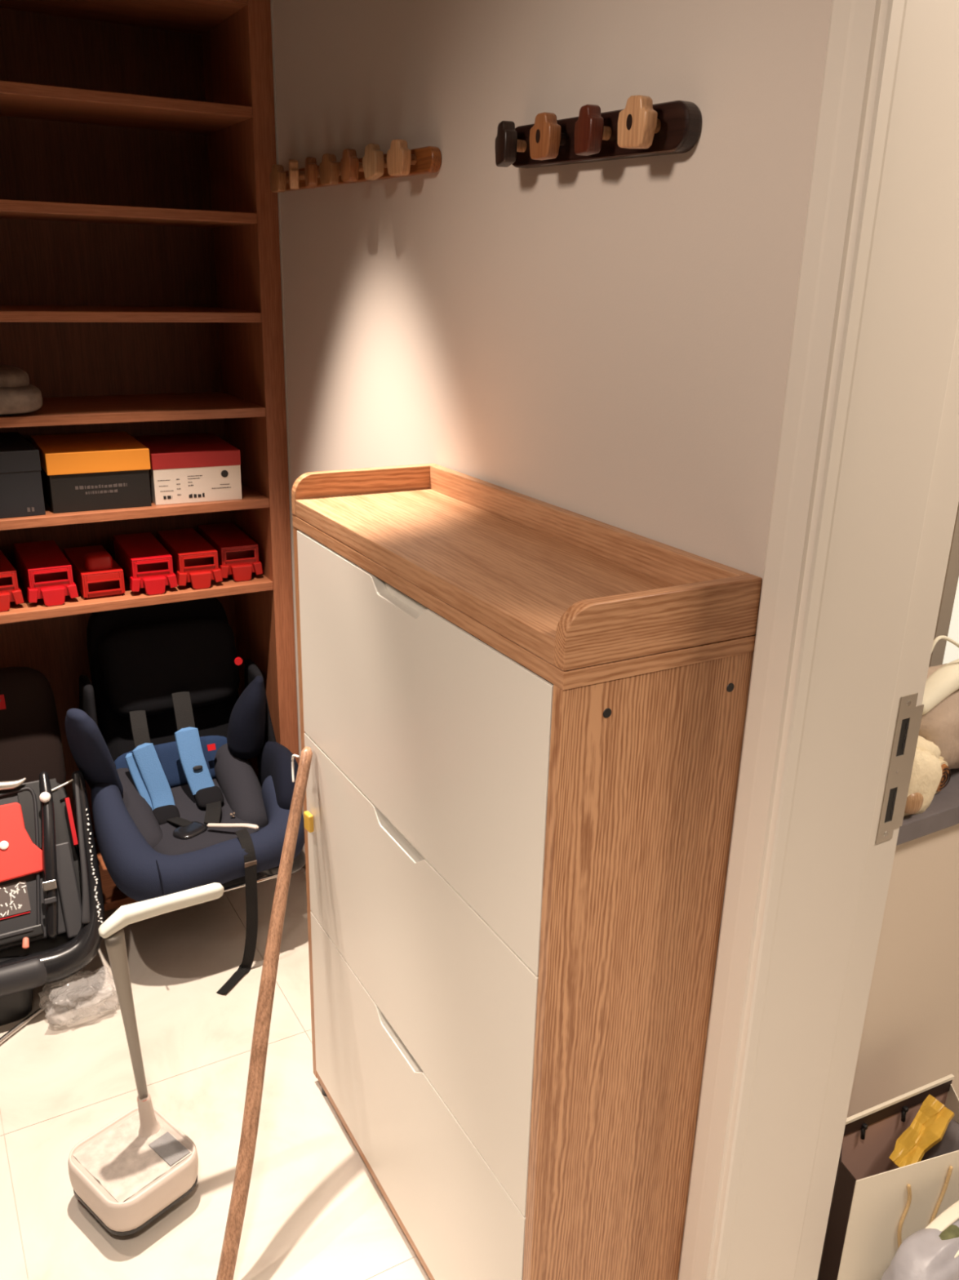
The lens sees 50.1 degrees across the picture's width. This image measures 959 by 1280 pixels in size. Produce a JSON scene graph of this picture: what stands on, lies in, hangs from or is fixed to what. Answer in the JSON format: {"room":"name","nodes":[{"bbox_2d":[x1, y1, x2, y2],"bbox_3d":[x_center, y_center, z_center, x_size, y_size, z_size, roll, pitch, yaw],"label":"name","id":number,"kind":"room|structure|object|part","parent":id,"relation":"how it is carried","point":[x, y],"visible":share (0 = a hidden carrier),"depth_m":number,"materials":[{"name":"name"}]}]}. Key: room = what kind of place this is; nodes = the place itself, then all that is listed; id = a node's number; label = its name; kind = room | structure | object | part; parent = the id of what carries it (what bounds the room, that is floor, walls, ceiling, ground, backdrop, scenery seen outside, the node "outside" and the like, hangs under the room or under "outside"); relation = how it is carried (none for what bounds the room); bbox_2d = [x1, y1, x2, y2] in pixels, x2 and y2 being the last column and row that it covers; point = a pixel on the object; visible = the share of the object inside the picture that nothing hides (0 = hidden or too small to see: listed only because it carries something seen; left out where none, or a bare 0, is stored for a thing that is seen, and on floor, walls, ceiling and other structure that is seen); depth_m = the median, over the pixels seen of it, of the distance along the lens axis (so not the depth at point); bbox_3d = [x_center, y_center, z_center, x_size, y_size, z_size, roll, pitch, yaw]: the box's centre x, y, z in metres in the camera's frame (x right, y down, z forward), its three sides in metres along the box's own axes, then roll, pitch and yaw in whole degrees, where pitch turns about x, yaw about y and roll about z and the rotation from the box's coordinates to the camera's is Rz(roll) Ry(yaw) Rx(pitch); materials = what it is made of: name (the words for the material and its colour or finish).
{"room":"storage closet","nodes":[
{"label":"storage closet","id":0,"kind":"room"},
{"bbox_2d":[0,866,430,1279],"bbox_3d":[0.271,1.223,1.283,6.130,0.050,4.799,-9,22,-28],"label":"floor","id":1,"kind":"structure","parent":0,"point":[315,1210],"depth_m":1.99,"materials":[{"name":"beige tile"}]},
{"bbox_2d":[0,1006,45,1044],"bbox_3d":[-0.999,0.840,2.179,0.018,0.011,0.196,9,21,20],"label":"metal rod","id":2,"kind":"object","parent":1,"relation":"on","point":[38,1011],"visible":1,"depth_m":2.21,"materials":[{"name":"silver metal"}]},
{"bbox_2d":[0,666,104,1026],"bbox_3d":[-1.129,0.463,2.330,0.473,0.662,0.583,-9,22,-28],"label":"stroller","id":3,"kind":"object","parent":1,"relation":"on","point":[52,905],"visible":0.98,"depth_m":2.29,"materials":[{"name":"black plastic"}]},
{"bbox_2d":[0,881,26,916],"bbox_3d":[-1.047,0.571,2.234,0.117,0.054,0.041,-9,22,-28],"label":"print","id":4,"kind":"object","parent":3,"relation":"attached to","point":[12,894],"depth_m":2.25,"materials":[{"name":"white"}]},
{"bbox_3d":[-1.079,0.506,2.260,0.270,0.291,0.226,-9,22,-28],"label":"panel","id":5,"kind":"part","parent":3,"relation":"part of","materials":[{"name":"grey plastic"}]},
{"bbox_2d":[0,666,66,788],"bbox_3d":[-1.188,0.255,2.462,0.340,0.360,0.169,-9,22,-28],"label":"cushion","id":6,"kind":"object","parent":3,"relation":"on","point":[31,743],"depth_m":2.46,"materials":[{"name":"black fabric"}]},
{"bbox_2d":[0,782,82,957],"bbox_3d":[-1.083,0.554,2.276,0.380,0.365,0.283,-9,22,-28],"label":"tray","id":7,"kind":"object","parent":3,"relation":"on","point":[41,862],"depth_m":2.28,"materials":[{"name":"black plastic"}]},
{"bbox_3d":[-0.977,0.353,2.306,0.024,0.022,0.020,-9,22,-28],"label":"tube knob","id":8,"kind":"part","parent":3,"relation":"part of","materials":[{"name":"white plastic"}]},
{"bbox_2d":[67,882,223,1235],"bbox_3d":[-0.562,0.708,1.766,0.186,0.560,0.292,17,25,37],"label":"dustpan","id":9,"kind":"object","parent":1,"relation":"on","point":[132,1170],"visible":1,"depth_m":1.75,"materials":[{"name":"beige plastic"}]},
{"bbox_2d":[137,1092,160,1137],"bbox_3d":[-0.590,0.846,1.826,0.040,0.100,0.034,-9,22,-28],"label":"socket","id":10,"kind":"object","parent":9,"relation":"attached to","point":[148,1125],"depth_m":1.82,"materials":[{"name":"beige plastic"}]},
{"bbox_2d":[0,0,302,911],"bbox_3d":[-1.330,-0.475,2.147,1.796,2.500,0.373,-9,22,-28],"label":"shelving unit","id":11,"kind":"object","parent":1,"relation":"on","point":[140,288],"visible":0.7,"depth_m":2.40,"materials":[{"name":"brown wood"}]},
{"bbox_2d":[0,550,23,612],"bbox_3d":[-1.128,-0.142,2.357,0.112,0.086,0.279,-9,22,-28],"label":"holder","id":12,"kind":"object","parent":11,"relation":"on","point":[10,591],"visible":1,"depth_m":2.27,"materials":[{"name":"red plastic"}]},
{"bbox_3d":[-1.064,-0.125,2.251,0.076,0.026,0.003,-11,23,-31],"label":"slot frame","id":13,"kind":"part","parent":12,"relation":"part of","materials":[{"name":"red plastic"}]},
{"bbox_2d":[0,364,42,414],"bbox_3d":[-1.034,-0.535,2.191,0.171,0.095,0.222,-9,22,-28],"label":"bundle","id":14,"kind":"object","parent":11,"relation":"on","point":[17,395],"visible":1,"depth_m":2.13,"materials":[{"name":"grey fabric"}]},
{"bbox_2d":[0,431,45,518],"bbox_3d":[-1.099,-0.370,2.297,0.186,0.142,0.294,-9,22,-28],"label":"shoe box","id":15,"kind":"object","parent":11,"relation":"on","point":[21,492],"visible":1,"depth_m":2.21,"materials":[{"name":"black cardboard"}]},
{"bbox_3d":[-1.098,-0.416,2.281,0.186,0.045,0.294,-9,22,-28],"label":"lid","id":16,"kind":"part","parent":15,"relation":"part of","materials":[{"name":"black cardboard"}]},
{"bbox_2d":[13,540,78,606],"bbox_3d":[-1.024,-0.158,2.411,0.106,0.086,0.276,-9,22,-28],"label":"toy truck","id":17,"kind":"object","parent":11,"relation":"on","point":[44,571],"visible":1,"depth_m":2.33,"materials":[{"name":"red plastic"}]},
{"bbox_3d":[-0.963,-0.141,2.304,0.076,0.026,0.002,-9,22,-28],"label":"slot frame","id":18,"kind":"part","parent":17,"relation":"part of","materials":[{"name":"red plastic"}]},
{"bbox_2d":[30,431,151,513],"bbox_3d":[-0.911,-0.398,2.405,0.226,0.132,0.296,-9,22,-28],"label":"shoe box","id":19,"kind":"object","parent":11,"relation":"on","point":[107,470],"visible":0.95,"depth_m":2.30,"materials":[{"name":"black cardboard"}]},
{"bbox_3d":[-0.910,-0.438,2.391,0.226,0.047,0.296,-9,22,-28],"label":"lid","id":20,"kind":"part","parent":19,"relation":"part of","materials":[{"name":"orange cardboard"}]},
{"bbox_2d":[62,545,124,599],"bbox_3d":[-0.931,-0.181,2.468,0.092,0.096,0.262,-9,22,-28],"label":"holder","id":21,"kind":"object","parent":11,"relation":"on","point":[95,573],"visible":0.96,"depth_m":2.38,"materials":[{"name":"red plastic"}]},
{"bbox_3d":[-0.867,-0.124,2.368,0.076,0.028,0.002,-9,22,-28],"label":"slot frame","id":22,"kind":"part","parent":21,"relation":"part of","materials":[{"name":"red plastic"}]},
{"bbox_3d":[-0.925,-0.135,2.471,0.080,0.006,0.210,-9,22,-28],"label":"rail","id":23,"kind":"part","parent":21,"relation":"part of","materials":[{"name":"red plastic"}]},
{"bbox_3d":[-1.353,0.674,2.542,1.697,0.022,0.348,-9,22,-28],"label":"shelf","id":24,"kind":"part","parent":11,"relation":"part of","materials":[{"name":"brown wood"}]},
{"bbox_3d":[-1.304,-1.255,1.861,1.697,0.022,0.348,-9,22,-28],"label":"shelf","id":25,"kind":"part","parent":11,"relation":"part of","materials":[{"name":"brown wood"}]},
{"bbox_3d":[-1.309,-1.057,1.931,1.697,0.022,0.348,-9,22,-28],"label":"shelf","id":26,"kind":"part","parent":11,"relation":"part of","materials":[{"name":"brown wood"}]},
{"bbox_3d":[-1.314,-0.859,2.001,1.697,0.022,0.348,-9,22,-28],"label":"shelf","id":27,"kind":"part","parent":11,"relation":"part of","materials":[{"name":"brown wood"}]},
{"bbox_3d":[-1.319,-0.662,2.071,1.697,0.022,0.348,-9,22,-28],"label":"shelf","id":28,"kind":"part","parent":11,"relation":"part of","materials":[{"name":"brown wood"}]},
{"bbox_3d":[-1.324,-0.463,2.141,1.697,0.022,0.348,-9,22,-28],"label":"shelf","id":29,"kind":"part","parent":11,"relation":"part of","materials":[{"name":"brown wood"}]},
{"bbox_3d":[-1.329,-0.260,2.213,1.697,0.022,0.348,-9,22,-28],"label":"shelf","id":30,"kind":"part","parent":11,"relation":"part of","materials":[{"name":"brown wood"}]},
{"bbox_3d":[-1.334,-0.064,2.282,1.697,0.022,0.348,-9,22,-28],"label":"shelf","id":31,"kind":"part","parent":11,"relation":"part of","materials":[{"name":"brown wood"}]},
{"bbox_2d":[113,532,177,595],"bbox_3d":[-0.826,-0.188,2.509,0.108,0.086,0.278,-9,22,-28],"label":"toy truck","id":32,"kind":"object","parent":11,"relation":"on","point":[144,561],"visible":0.99,"depth_m":2.43,"materials":[{"name":"red plastic"}]},
{"bbox_3d":[-0.765,-0.170,2.401,0.076,0.026,0.003,-9,22,-26],"label":"slot frame","id":33,"kind":"part","parent":32,"relation":"part of","materials":[{"name":"red plastic"}]},
{"bbox_2d":[131,432,242,505],"bbox_3d":[-0.721,-0.423,2.511,0.203,0.118,0.290,-8,22,-25],"label":"shoe box","id":34,"kind":"object","parent":11,"relation":"on","point":[192,468],"visible":0.96,"depth_m":2.40,"materials":[{"name":"beige"}]},
{"bbox_3d":[-0.720,-0.462,2.498,0.203,0.036,0.290,-8,22,-25],"label":"lid","id":35,"kind":"part","parent":34,"relation":"part of","materials":[{"name":"red cardboard"}]},
{"bbox_2d":[156,528,222,589],"bbox_3d":[-0.732,-0.204,2.562,0.108,0.086,0.278,-9,22,-28],"label":"holder","id":36,"kind":"object","parent":11,"relation":"on","point":[194,560],"visible":0.95,"depth_m":2.48,"materials":[{"name":"red plastic"}]},
{"bbox_3d":[-0.671,-0.187,2.454,0.076,0.026,0.003,-9,22,-26],"label":"slot frame","id":37,"kind":"part","parent":36,"relation":"part of","materials":[{"name":"red plastic"}]},
{"bbox_2d":[198,522,262,582],"bbox_3d":[-0.647,-0.227,2.633,0.112,0.086,0.279,-9,22,-28],"label":"holder","id":38,"kind":"object","parent":11,"relation":"on","point":[237,553],"visible":0.91,"depth_m":2.55,"materials":[{"name":"red plastic"}]},
{"bbox_3d":[-0.589,-0.209,2.524,0.076,0.026,0.003,-8,22,-25],"label":"slot frame","id":39,"kind":"part","parent":38,"relation":"part of","materials":[{"name":"red plastic"}]},
{"bbox_3d":[-0.568,-0.600,2.557,0.049,2.500,0.364,-9,22,-28],"label":"panel","id":40,"kind":"part","parent":11,"relation":"part of","materials":[{"name":"brown wood"}]},
{"bbox_2d":[64,597,305,994],"bbox_3d":[-0.732,0.330,2.532,0.521,0.759,0.779,-9,22,-28],"label":"seat","id":41,"kind":"object","parent":1,"relation":"on","point":[179,803],"visible":0.92,"depth_m":2.53,"materials":[{"name":"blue fabric"}]},
{"bbox_3d":[-0.951,0.242,2.510,0.033,0.299,0.228,-9,22,-28],"label":"panel","id":42,"kind":"part","parent":41,"relation":"part of","materials":[{"name":"black fabric"}]},
{"bbox_3d":[-0.818,0.143,2.688,0.360,0.514,0.198,-9,22,-28],"label":"backrest","id":43,"kind":"part","parent":41,"relation":"part of","materials":[{"name":"black fabric"}]},
{"bbox_3d":[-0.575,0.199,2.692,0.043,0.283,0.239,-9,22,-28],"label":"panel","id":44,"kind":"part","parent":41,"relation":"part of","materials":[{"name":"black fabric"}]},
{"bbox_2d":[216,746,314,1279],"bbox_3d":[-0.352,0.619,1.696,0.049,0.788,0.483,5,20,9],"label":"wooden stick","id":45,"kind":"object","parent":1,"relation":"on","point":[239,1196],"visible":1,"depth_m":1.67,"materials":[{"name":"brown wood"}]},
{"bbox_3d":[-0.322,0.223,1.787,0.009,0.056,0.027,-12,23,-33],"label":"cord","id":46,"kind":"part","parent":45,"relation":"part of","materials":[{"name":"white fabric"}]},
{"bbox_2d":[291,463,762,1279],"bbox_3d":[-0.011,0.414,1.615,0.264,1.241,0.801,-9,22,-28],"label":"cabinet","id":47,"kind":"object","parent":1,"relation":"on","point":[522,717],"visible":1,"depth_m":1.32,"materials":[{"name":"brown wood"}]},
{"bbox_3d":[-0.205,0.328,1.945,0.263,1.131,0.018,-9,22,-28],"label":"panel","id":48,"kind":"part","parent":47,"relation":"part of","materials":[{"name":"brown wood"}]},
{"bbox_3d":[-0.028,0.969,1.809,0.254,0.018,0.764,-9,22,-28],"label":"panel","id":49,"kind":"part","parent":47,"relation":"part of","materials":[{"name":"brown wood"}]},
{"bbox_3d":[-0.128,0.800,1.687,0.016,0.372,0.761,-9,22,-28],"label":"drawer","id":50,"kind":"part","parent":47,"relation":"part of","materials":[{"name":"beige paint"}]},
{"bbox_3d":[-0.119,0.449,1.563,0.016,0.366,0.761,-9,22,-28],"label":"drawer","id":51,"kind":"part","parent":47,"relation":"part of","materials":[{"name":"beige paint"}]},
{"bbox_3d":[-0.110,0.103,1.441,0.016,0.362,0.761,-9,22,-28],"label":"drawer","id":52,"kind":"part","parent":47,"relation":"part of","materials":[{"name":"beige paint"}]},
{"bbox_3d":[-0.104,-0.069,1.381,0.013,0.003,0.763,-9,22,-28],"label":"gap rail","id":53,"kind":"part","parent":47,"relation":"part of","materials":[{"name":"wood"}]},
{"bbox_3d":[0.002,-0.097,1.435,0.264,0.020,0.800,-9,22,-28],"label":"panel","id":54,"kind":"part","parent":47,"relation":"part of","materials":[{"name":"brown wood"}]},
{"bbox_2d":[291,463,762,671],"bbox_3d":[0.003,-0.139,1.420,0.264,0.068,0.801,-9,22,-28],"label":"tray","id":55,"kind":"object","parent":47,"relation":"on","point":[557,588],"depth_m":1.29,"materials":[{"name":"brown wood"}]},
{"bbox_3d":[0.181,0.563,1.307,0.263,1.131,0.018,-9,22,-28],"label":"panel","id":56,"kind":"part","parent":47,"relation":"part of","materials":[{"name":"brown wood"}]},
{"bbox_2d":[817,1074,958,1279],"bbox_3d":[0.682,0.909,1.675,0.299,0.302,0.105,-8,21,-24],"label":"paper bag","id":57,"kind":"object","parent":1,"relation":"on","point":[877,1204],"visible":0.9,"depth_m":1.62,"materials":[{"name":"beige paper"}]},
{"bbox_3d":[0.684,0.891,1.731,0.243,0.298,0.002,-8,21,-24],"label":"panel","id":58,"kind":"part","parent":57,"relation":"part of","materials":[{"name":"beige paper"}]},
{"bbox_3d":[0.680,0.933,1.633,0.255,0.285,0.002,-7,21,-22],"label":"panel","id":59,"kind":"part","parent":57,"relation":"part of","materials":[{"name":"beige paper"}]},
{"bbox_3d":[0.671,0.913,1.618,0.018,0.147,0.006,-7,21,-22],"label":"handle cord","id":60,"kind":"part","parent":57,"relation":"part of","materials":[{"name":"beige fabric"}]},
{"bbox_2d":[888,1094,954,1167],"bbox_3d":[0.715,0.803,1.658,0.095,0.100,0.054,-9,22,-28],"label":"packet","id":61,"kind":"object","parent":57,"relation":"in","point":[930,1124],"visible":0.93,"depth_m":1.66,"materials":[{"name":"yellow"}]},
{"bbox_2d":[920,1120,958,1160],"bbox_3d":[0.765,0.877,1.710,0.073,0.163,0.060,-6,21,-19],"label":"roll","id":62,"kind":"object","parent":57,"relation":"in","point":[949,1143],"visible":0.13,"depth_m":1.69,"materials":[{"name":"grey"}]},
{"bbox_3d":[0.735,0.902,1.642,0.026,0.146,0.006,-7,21,-22],"label":"handle cord","id":63,"kind":"part","parent":57,"relation":"part of","materials":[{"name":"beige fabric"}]},
{"bbox_2d":[880,1200,958,1279],"bbox_3d":[0.756,0.986,1.602,0.306,0.217,0.092,-7,21,-22],"label":"plastic bag","id":64,"kind":"object","parent":1,"relation":"on","point":[931,1252],"visible":1,"depth_m":1.54,"materials":[{"name":"white plastic"}]},
{"bbox_2d":[270,0,832,1279],"bbox_3d":[-0.086,-0.424,1.942,0.150,2.600,2.010,-9,22,-28],"label":"wall","id":65,"kind":"structure","parent":0,"point":[608,342],"depth_m":1.40,"materials":[{"name":"beige paint"}]},
{"bbox_2d":[270,0,305,868],"bbox_3d":[-0.455,-0.549,2.420,0.004,2.500,0.005,-9,22,-28],"label":"trim","id":66,"kind":"structure","parent":65,"relation":"attached to","point":[271,1],"depth_m":2.39,"materials":[{"name":"brown wood"}]},
{"bbox_2d":[270,138,441,192],"bbox_3d":[-0.272,-0.880,1.921,0.061,0.061,0.755,-9,22,-28],"label":"hook rack","id":67,"kind":"object","parent":65,"relation":"attached to","point":[399,161],"visible":1,"depth_m":1.81,"materials":[{"name":"brown wood"}]},
{"bbox_2d":[494,95,701,168],"bbox_3d":[0.124,-0.623,1.269,0.064,0.060,0.381,-9,22,-28],"label":"hook rack","id":68,"kind":"object","parent":65,"relation":"attached to","point":[643,128],"visible":1,"depth_m":1.22,"materials":[{"name":"brown wood"}]},
{"bbox_2d":[678,0,958,1279],"bbox_3d":[0.664,0.215,0.817,0.241,2.180,1.043,-9,22,-28],"label":"door frame","id":69,"kind":"structure","parent":65,"relation":"in","point":[865,500],"depth_m":1.14,"materials":[{"name":"beige paint"}]},
{"bbox_3d":[0.520,0.158,1.272,0.044,0.200,0.007,-9,22,-28],"label":"strike plate","id":70,"kind":"part","parent":69,"relation":"part of","materials":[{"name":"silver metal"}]},
{"bbox_2d":[846,823,958,1118],"bbox_3d":[1.442,0.426,2.426,2.582,0.750,0.520,-9,22,-28],"label":"wall","id":71,"kind":"structure","parent":0,"point":[909,1042],"depth_m":1.73,"materials":[{"name":"beige paint"}]},
{"bbox_2d":[896,768,958,845],"bbox_3d":[1.505,0.088,2.208,2.581,0.035,0.335,-9,22,-28],"label":"shelf","id":72,"kind":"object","parent":71,"relation":"on","point":[943,812],"depth_m":1.60,"materials":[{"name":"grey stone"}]},
{"bbox_2d":[903,735,943,816],"bbox_3d":[0.687,0.206,1.615,0.180,0.120,0.106,-9,22,-28],"label":"stuffed toy","id":73,"kind":"object","parent":72,"relation":"on","point":[926,772],"visible":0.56,"depth_m":1.56,"materials":[{"name":"beige fabric"}]},
{"bbox_2d":[918,635,958,768],"bbox_3d":[0.781,0.085,1.723,0.312,0.259,0.167,-15,25,-39],"label":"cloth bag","id":74,"kind":"object","parent":72,"relation":"on","point":[940,723],"visible":0.4,"depth_m":1.64,"materials":[{"name":"beige fabric"}]},
{"bbox_3d":[0.758,0.032,1.635,0.191,0.102,0.008,-12,23,-33],"label":"hoop handle","id":75,"kind":"part","parent":74,"relation":"part of","materials":[{"name":"beige fabric"}]},
{"bbox_2d":[935,759,951,794],"bbox_3d":[0.723,0.215,1.651,0.056,0.056,0.058,-16,26,-40],"label":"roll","id":76,"kind":"object","parent":72,"relation":"on","point":[945,770],"visible":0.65,"depth_m":1.64,"materials":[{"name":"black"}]},
{"bbox_3d":[2.061,-0.975,2.481,1.050,1.815,0.200,-9,22,-28],"label":"wall","id":77,"kind":"structure","parent":0,"visible":0},
{"bbox_2d":[928,502,958,666],"bbox_3d":[1.248,-0.723,2.008,0.882,1.615,0.120,-9,22,-28],"label":"window","id":78,"kind":"structure","parent":77,"relation":"in","point":[944,651],"depth_m":1.97,"materials":[{"name":"beige"}]},
{"bbox_3d":[1.245,-0.709,2.005,0.795,1.560,0.010,-9,22,-28],"label":"pane","id":79,"kind":"part","parent":78,"relation":"part of","materials":[{"name":"white"}]}
]}

